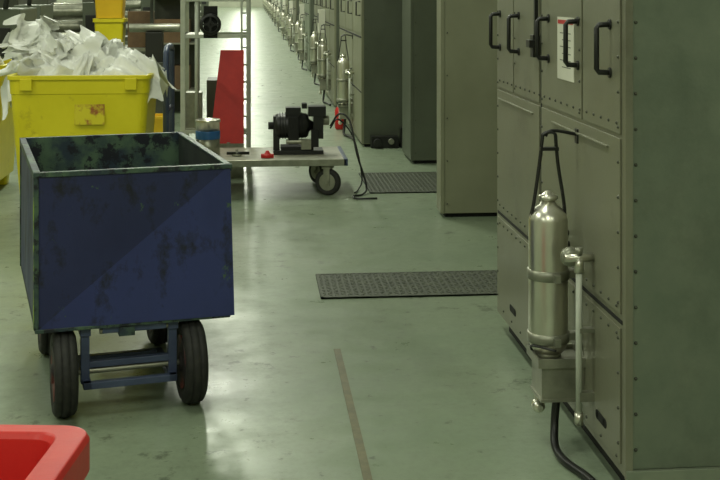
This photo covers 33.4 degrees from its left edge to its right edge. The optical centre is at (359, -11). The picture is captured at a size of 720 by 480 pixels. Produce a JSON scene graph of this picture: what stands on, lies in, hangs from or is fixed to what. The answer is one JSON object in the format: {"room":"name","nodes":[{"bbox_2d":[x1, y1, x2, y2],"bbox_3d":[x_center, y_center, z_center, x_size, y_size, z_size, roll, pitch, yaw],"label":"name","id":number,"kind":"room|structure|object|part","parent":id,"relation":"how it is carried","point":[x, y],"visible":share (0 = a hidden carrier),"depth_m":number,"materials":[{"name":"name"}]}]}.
{"room":"factory floor","nodes":[
{"label":"factory floor","id":0,"kind":"room"},
{"bbox_2d":[57,0,81,2],"bbox_3d":[-13.859,-1.500,52.469,0.200,6.200,117.000,0,0,-5],"label":"wall","id":1,"kind":"structure","parent":0,"point":[58,1],"depth_m":59.42,"materials":[{"name":"paint"}]},
{"bbox_2d":[200,0,263,6],"bbox_3d":[-12.439,-1.500,111.434,13.600,6.200,0.200,0,0,-5],"label":"wall","id":2,"kind":"structure","parent":0,"point":[254,3],"depth_m":111.40,"materials":[{"name":"paint"}]},
{"bbox_2d":[0,7,620,479],"bbox_3d":[-7.186,1.650,53.069,13.200,0.100,117.000,0,0,-5],"label":"floor","id":3,"kind":"structure","parent":0,"point":[440,388],"depth_m":5.25,"materials":[{"name":"concrete"}]},
{"bbox_2d":[0,59,14,184],"bbox_3d":[-3.253,1.090,9.589,0.970,1.020,0.915,0,0,-5],"label":"bin","id":4,"kind":"object","parent":3,"relation":"on","point":[7,137],"visible":0.56,"depth_m":9.61,"materials":[{"name":"plastic"}]},
{"bbox_2d":[0,0,36,58],"bbox_3d":[-4.496,0.681,13.140,1.800,1.839,1.220,0,0,-5],"label":"machine","id":5,"kind":"object","parent":3,"relation":"on","point":[6,12],"visible":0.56,"depth_m":12.72,"materials":[{"name":"metal"}]},
{"bbox_2d":[14,0,52,31],"bbox_3d":[-5.064,0.681,16.101,1.800,1.839,1.220,0,0,-5],"label":"machine","id":6,"kind":"object","parent":3,"relation":"on","point":[46,10],"visible":0.14,"depth_m":15.81,"materials":[{"name":"metal"}]},
{"bbox_2d":[0,425,89,479],"bbox_3d":[-0.851,1.220,2.002,0.660,0.760,0.660,0,0,2],"label":"tub","id":7,"kind":"object","parent":3,"relation":"on","point":[27,452],"visible":1,"depth_m":2.27,"materials":[{"name":"plastic"}]},
{"bbox_2d":[0,0,95,32],"bbox_3d":[-4.979,0.681,19.623,1.800,1.839,1.220,0,0,-5],"label":"machine","id":8,"kind":"object","parent":3,"relation":"on","point":[86,11],"visible":0.16,"depth_m":19.46,"materials":[{"name":"metal"}]},
{"bbox_2d":[31,0,127,44],"bbox_3d":[-5.537,0.681,23.589,1.800,1.839,1.220,0,0,-5],"label":"machine","id":9,"kind":"object","parent":3,"relation":"on","point":[54,2],"visible":0.06,"depth_m":23.42,"materials":[{"name":"metal"}]},
{"bbox_2d":[7,73,155,192],"bbox_3d":[-1.946,1.090,8.572,0.970,1.020,0.915,0,0,-5],"label":"bin","id":10,"kind":"object","parent":3,"relation":"on","point":[49,105],"visible":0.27,"depth_m":8.15,"materials":[{"name":"plastic"}]},
{"bbox_2d":[0,13,176,119],"bbox_3d":[-1.924,0.568,8.574,1.176,0.811,1.128,0,0,-37],"label":"paper","id":11,"kind":"object","parent":10,"relation":"in","point":[34,49],"visible":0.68,"depth_m":8.45,"materials":[{"name":"white paper"}]},
{"bbox_2d":[74,104,104,124],"bbox_3d":[-1.839,0.840,8.160,0.200,0.150,0.017,0,0,-5],"label":"print","id":12,"kind":"object","parent":10,"relation":"attached to","point":[84,114],"depth_m":8.16},
{"bbox_2d":[82,0,154,54],"bbox_3d":[-5.686,0.681,28.595,1.800,1.839,1.220,0,0,-5],"label":"machine","id":13,"kind":"object","parent":3,"relation":"on","point":[144,5],"visible":0.12,"depth_m":28.18,"materials":[{"name":"metal"}]},
{"bbox_2d":[20,132,234,417],"bbox_3d":[-1.008,1.138,5.030,0.753,0.924,1.231,0,0,-18],"label":"cart","id":14,"kind":"object","parent":3,"relation":"on","point":[122,234],"visible":1,"depth_m":4.57,"materials":[{"name":"blue paint"}]},
{"bbox_2d":[125,0,140,34],"bbox_3d":[-6.124,0.681,34.580,1.800,1.839,1.220,0,0,-5],"label":"machine","id":15,"kind":"object","parent":3,"relation":"on","point":[126,33],"visible":0.02,"depth_m":34.37,"materials":[{"name":"metal"}]},
{"bbox_2d":[125,45,144,50],"bbox_3d":[-3.384,1.200,16.965,1.000,0.800,0.800,0,0,-5],"label":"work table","id":16,"kind":"object","parent":3,"relation":"on","point":[126,46],"visible":0.02,"depth_m":16.60,"materials":[{"name":"metal"}]},
{"bbox_2d":[93,18,127,45],"bbox_3d":[-3.505,0.597,16.854,0.440,0.400,0.440,0,0,-5],"label":"crate","id":17,"kind":"object","parent":16,"relation":"on","point":[111,28],"visible":0.72,"depth_m":16.66,"materials":[{"name":"plastic"}]},
{"bbox_2d":[95,0,125,17],"bbox_3d":[-3.505,0.190,16.854,0.440,0.400,0.440,0,0,-5],"label":"crate","id":18,"kind":"object","parent":17,"relation":"on","point":[104,8],"visible":1,"depth_m":16.67,"materials":[{"name":"yellow plastic"}]},
{"bbox_2d":[128,11,154,46],"bbox_3d":[-3.077,0.545,16.892,0.340,0.503,0.400,0,0,-5],"label":"cardboard box","id":19,"kind":"object","parent":16,"relation":"on","point":[135,39],"visible":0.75,"depth_m":16.69,"materials":[{"name":"brown cardboard"}]},
{"bbox_2d":[129,24,179,113],"bbox_3d":[-2.435,1.000,14.229,0.600,1.200,0.420,0,0,-5],"label":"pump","id":20,"kind":"object","parent":3,"relation":"on","point":[154,35],"visible":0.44,"depth_m":14.14,"materials":[{"name":"metal"}]},
{"bbox_2d":[154,113,162,132],"bbox_3d":[-2.258,1.485,13.150,0.340,0.230,0.320,0,0,-5],"label":"crate","id":21,"kind":"object","parent":3,"relation":"on","point":[158,123],"visible":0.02,"depth_m":13.02,"materials":[{"name":"yellow plastic"}]},
{"bbox_2d":[150,0,199,110],"bbox_3d":[-2.412,0.500,15.647,0.640,2.200,0.500,0,0,-5],"label":"storage shelf","id":22,"kind":"object","parent":3,"relation":"on","point":[166,11],"visible":0.3,"depth_m":15.83,"materials":[{"name":"metal"}]},
{"bbox_2d":[200,1,208,22],"bbox_3d":[-8.365,0.681,59.480,1.800,1.839,1.220,0,0,-5],"label":"machine","id":23,"kind":"object","parent":3,"relation":"on","point":[203,3],"visible":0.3,"depth_m":59.05,"materials":[{"name":"metal"}]},
{"bbox_2d":[180,0,250,173],"bbox_3d":[-1.287,0.600,10.782,0.610,2.000,0.732,0,0,-5],"label":"rack","id":24,"kind":"object","parent":3,"relation":"on","point":[191,102],"visible":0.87,"depth_m":10.46,"materials":[{"name":"metal"}]},
{"bbox_3d":[-1.003,0.600,10.452,0.075,2.000,0.020,0,0,-5],"label":"ladder rail","id":25,"kind":"part","parent":24,"relation":"part of","materials":[{"name":"silver metal"}]},
{"bbox_2d":[213,50,243,177],"bbox_3d":[-1.143,1.060,10.301,0.290,1.080,0.196,0,0,-5],"label":"panel","id":26,"kind":"object","parent":3,"relation":"on","point":[229,96],"visible":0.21,"depth_m":10.30,"materials":[{"name":"paint"}]},
{"bbox_2d":[163,43,347,194],"bbox_3d":[-0.838,1.013,9.634,1.426,1.174,0.778,0,0,-5],"label":"trolley","id":27,"kind":"object","parent":3,"relation":"on","point":[327,180],"visible":0.53,"depth_m":9.35,"materials":[{"name":"metal"}]},
{"bbox_3d":[-1.525,0.870,9.577,0.048,0.890,0.705,0,0,-5],"label":"push handle","id":28,"kind":"part","parent":27,"relation":"part of","materials":[{"name":"blue metal"}]},
{"bbox_2d":[195,118,219,154],"bbox_3d":[-1.211,1.169,9.550,0.200,0.285,0.200,0,0,-5],"label":"metal can","id":29,"kind":"object","parent":27,"relation":"on","point":[207,133],"visible":0.89,"depth_m":9.47,"materials":[{"name":"metal"}]},
{"bbox_2d":[227,149,248,155],"bbox_3d":[-0.966,1.287,9.502,0.180,0.050,0.080,0,0,-5],"label":"tool","id":30,"kind":"object","parent":27,"relation":"on","point":[236,153],"visible":1,"depth_m":9.49,"materials":[{"name":"metal"}]},
{"bbox_2d":[261,150,273,157],"bbox_3d":[-0.725,1.284,9.393,0.100,0.055,0.080,0,0,-5],"label":"plug","id":31,"kind":"object","parent":27,"relation":"on","point":[267,154],"visible":1,"depth_m":9.37,"materials":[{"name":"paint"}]},
{"bbox_2d":[268,103,328,154],"bbox_3d":[-0.494,1.112,9.669,0.490,0.400,0.228,0,0,-5],"label":"motor","id":32,"kind":"object","parent":27,"relation":"on","point":[293,124],"visible":1,"depth_m":9.59,"materials":[{"name":"black metal"}]},
{"bbox_2d":[271,0,272,21],"bbox_3d":[-4.392,1.044,60.213,0.187,1.110,0.732,0,0,-5],"label":"canister","id":33,"kind":"object","parent":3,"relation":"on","point":[272,0],"visible":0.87,"depth_m":60.39,"materials":[{"name":"silver metal"}]},
{"bbox_2d":[273,1,276,25],"bbox_3d":[-3.742,1.044,52.992,0.187,1.110,0.732,0,0,-5],"label":"canister","id":34,"kind":"object","parent":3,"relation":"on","point":[274,7],"visible":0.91,"depth_m":53.16,"materials":[{"name":"silver metal"}]},
{"bbox_2d":[276,4,280,31],"bbox_3d":[-3.092,1.044,45.771,0.187,1.110,0.732,0,0,-5],"label":"canister","id":35,"kind":"object","parent":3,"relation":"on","point":[278,10],"visible":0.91,"depth_m":45.94,"materials":[{"name":"silver metal"}]},
{"bbox_2d":[281,5,285,39],"bbox_3d":[-2.442,1.044,38.550,0.187,1.110,0.732,0,0,-5],"label":"canister","id":36,"kind":"object","parent":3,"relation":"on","point":[283,19],"visible":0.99,"depth_m":38.71,"materials":[{"name":"silver metal"}]},
{"bbox_2d":[285,0,289,37],"bbox_3d":[-1.565,0.450,39.464,1.841,2.300,3.010,0,0,-5],"label":"tall cabinet","id":37,"kind":"object","parent":3,"relation":"on","point":[286,1],"visible":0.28,"depth_m":38.76,"materials":[{"name":"grey metal"}]},
{"bbox_2d":[286,8,290,44],"bbox_3d":[-2.043,1.044,34.670,0.187,1.110,0.732,0,0,-5],"label":"canister","id":38,"kind":"object","parent":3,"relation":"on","point":[287,8],"visible":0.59,"depth_m":34.86,"materials":[{"name":"silver metal"}]},
{"bbox_2d":[288,9,294,51],"bbox_3d":[-1.792,1.044,31.329,0.187,1.110,0.732,0,0,-5],"label":"canister","id":39,"kind":"object","parent":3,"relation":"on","point":[290,21],"visible":1,"depth_m":31.50,"materials":[{"name":"silver metal"}]},
{"bbox_2d":[289,0,298,52],"bbox_3d":[-0.942,0.450,32.240,1.897,2.300,3.010,0,0,-5],"label":"tall cabinet","id":40,"kind":"object","parent":3,"relation":"on","point":[295,2],"depth_m":31.47,"materials":[{"name":"metal"}]},
{"bbox_3d":[-1.891,0.475,32.788,0.105,0.350,0.250,0,0,-5],"label":"control panel","id":41,"kind":"part","parent":40,"relation":"part of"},
{"bbox_2d":[295,11,301,60],"bbox_3d":[-1.393,1.044,27.450,0.187,1.110,0.732,0,0,-5],"label":"canister","id":42,"kind":"object","parent":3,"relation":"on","point":[297,27],"visible":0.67,"depth_m":27.62,"materials":[{"name":"silver metal"}]},
{"bbox_2d":[298,14,306,70],"bbox_3d":[-1.142,1.044,24.109,0.187,1.110,0.732,0,0,-5],"label":"canister","id":43,"kind":"object","parent":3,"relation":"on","point":[301,31],"visible":1,"depth_m":24.27,"materials":[{"name":"silver metal"}]},
{"bbox_2d":[299,0,313,70],"bbox_3d":[-0.292,0.450,25.019,1.897,2.300,3.010,0,0,-5],"label":"tall cabinet","id":44,"kind":"object","parent":3,"relation":"on","point":[308,4],"depth_m":23.80,"materials":[{"name":"grey metal"}]},
{"bbox_3d":[-1.241,0.475,25.567,0.105,0.350,0.250,0,0,-5],"label":"control panel","id":45,"kind":"part","parent":44,"relation":"part of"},
{"bbox_2d":[310,19,320,85],"bbox_3d":[-0.743,1.044,20.229,0.187,1.110,0.732,0,0,-5],"label":"canister","id":46,"kind":"object","parent":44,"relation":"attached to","point":[314,42],"visible":0.91,"depth_m":20.40,"materials":[{"name":"silver metal"}]},
{"bbox_2d":[314,0,321,77],"bbox_3d":[0.110,0.450,21.140,1.791,2.300,3.010,0,0,-5],"label":"tall cabinet","id":47,"kind":"object","parent":3,"relation":"on","point":[317,3],"visible":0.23,"depth_m":21.45,"materials":[{"name":"metal"}]},
{"bbox_2d":[318,0,339,106],"bbox_3d":[0.357,0.450,17.799,1.897,2.300,3.010,0,0,-5],"label":"tall cabinet","id":48,"kind":"object","parent":3,"relation":"on","point":[331,7],"depth_m":16.82,"materials":[{"name":"grey metal"}]},
{"bbox_3d":[-0.591,0.475,18.346,0.105,0.350,0.250,0,0,-5],"label":"control panel","id":49,"kind":"part","parent":48,"relation":"part of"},
{"bbox_2d":[318,24,330,105],"bbox_3d":[-0.492,1.044,16.888,0.187,1.110,0.732,0,0,-5],"label":"canister","id":50,"kind":"object","parent":48,"relation":"attached to","point":[324,82],"visible":1,"depth_m":17.05,"materials":[{"name":"silver metal"}]},
{"bbox_2d":[335,107,343,129],"bbox_3d":[-0.221,1.440,13.786,0.130,0.320,0.130,0,0,40],"label":"fire extinguisher","id":51,"kind":"object","parent":3,"relation":"on","point":[337,126],"visible":0.21,"depth_m":13.73,"materials":[{"name":"red paint"}]},
{"bbox_2d":[329,113,376,199],"bbox_3d":[-0.029,1.294,9.444,0.234,0.610,0.681,0,0,-20],"label":"power cable","id":52,"kind":"object","parent":3,"relation":"on","point":[345,115],"visible":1,"depth_m":9.55,"materials":[{"name":"black plastic"}]},
{"bbox_2d":[334,349,372,479],"bbox_3d":[0.092,1.599,3.186,0.030,0.003,4.330,0,0,-5],"label":"floor strip","id":53,"kind":"object","parent":3,"relation":"on","point":[364,465],"visible":1,"depth_m":4.46,"materials":[{"name":"beige paint"}]},
{"bbox_2d":[339,0,401,146],"bbox_3d":[0.740,0.450,13.857,1.841,2.300,3.130,0,0,-5],"label":"tall cabinet","id":54,"kind":"object","parent":3,"relation":"on","point":[375,48],"visible":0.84,"depth_m":12.25,"materials":[{"name":"grey metal"}]},
{"bbox_2d":[336,34,353,139],"bbox_3d":[-0.147,1.044,13.053,0.187,1.110,0.732,0,0,-5],"label":"canister","id":55,"kind":"object","parent":54,"relation":"attached to","point":[343,80],"visible":0.92,"depth_m":13.22,"materials":[{"name":"silver metal"}]},
{"bbox_2d":[370,127,401,147],"bbox_3d":[0.302,1.500,12.156,0.380,0.200,0.160,0,0,-5],"label":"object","id":56,"kind":"object","parent":3,"relation":"on","point":[376,141],"visible":0.88,"depth_m":12.13,"materials":[{"name":"black plastic"}]},
{"bbox_2d":[359,172,436,193],"bbox_3d":[0.371,1.595,9.963,0.675,0.010,1.020,0,0,-5],"label":"floor mat","id":57,"kind":"object","parent":3,"relation":"on","point":[378,182],"visible":0.89,"depth_m":9.92,"materials":[{"name":"rubber"}]},
{"bbox_2d":[316,270,496,298],"bbox_3d":[0.345,1.595,6.517,1.145,0.010,0.520,0,0,-5],"label":"floor mat","id":58,"kind":"object","parent":3,"relation":"on","point":[470,282],"visible":0.88,"depth_m":6.49,"materials":[{"name":"rubber"}]},
{"bbox_2d":[402,0,436,162],"bbox_3d":[1.157,0.450,11.420,1.449,2.300,0.660,0,0,-5],"label":"tall cabinet","id":59,"kind":"object","parent":3,"relation":"on","point":[419,17],"visible":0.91,"depth_m":11.05,"materials":[{"name":"metal"}]},
{"bbox_2d":[437,0,496,216],"bbox_3d":[1.344,0.450,8.600,1.581,2.300,0.230,0,0,-5],"label":"tall cabinet","id":60,"kind":"object","parent":3,"relation":"on","point":[466,62],"visible":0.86,"depth_m":8.44,"materials":[{"name":"metal"}]},
{"bbox_2d":[489,0,719,479],"bbox_3d":[1.577,0.450,4.729,1.810,2.300,2.002,0,0,-5],"label":"tall cabinet","id":61,"kind":"object","parent":3,"relation":"on","point":[638,80],"visible":0.76,"depth_m":3.73,"materials":[{"name":"metal"}]},
{"bbox_2d":[527,128,595,479],"bbox_3d":[0.702,1.044,3.993,0.187,1.110,0.732,0,0,-5],"label":"canister","id":62,"kind":"object","parent":61,"relation":"attached to","point":[557,369],"visible":1,"depth_m":4.16,"materials":[{"name":"silver metal"}]}
]}

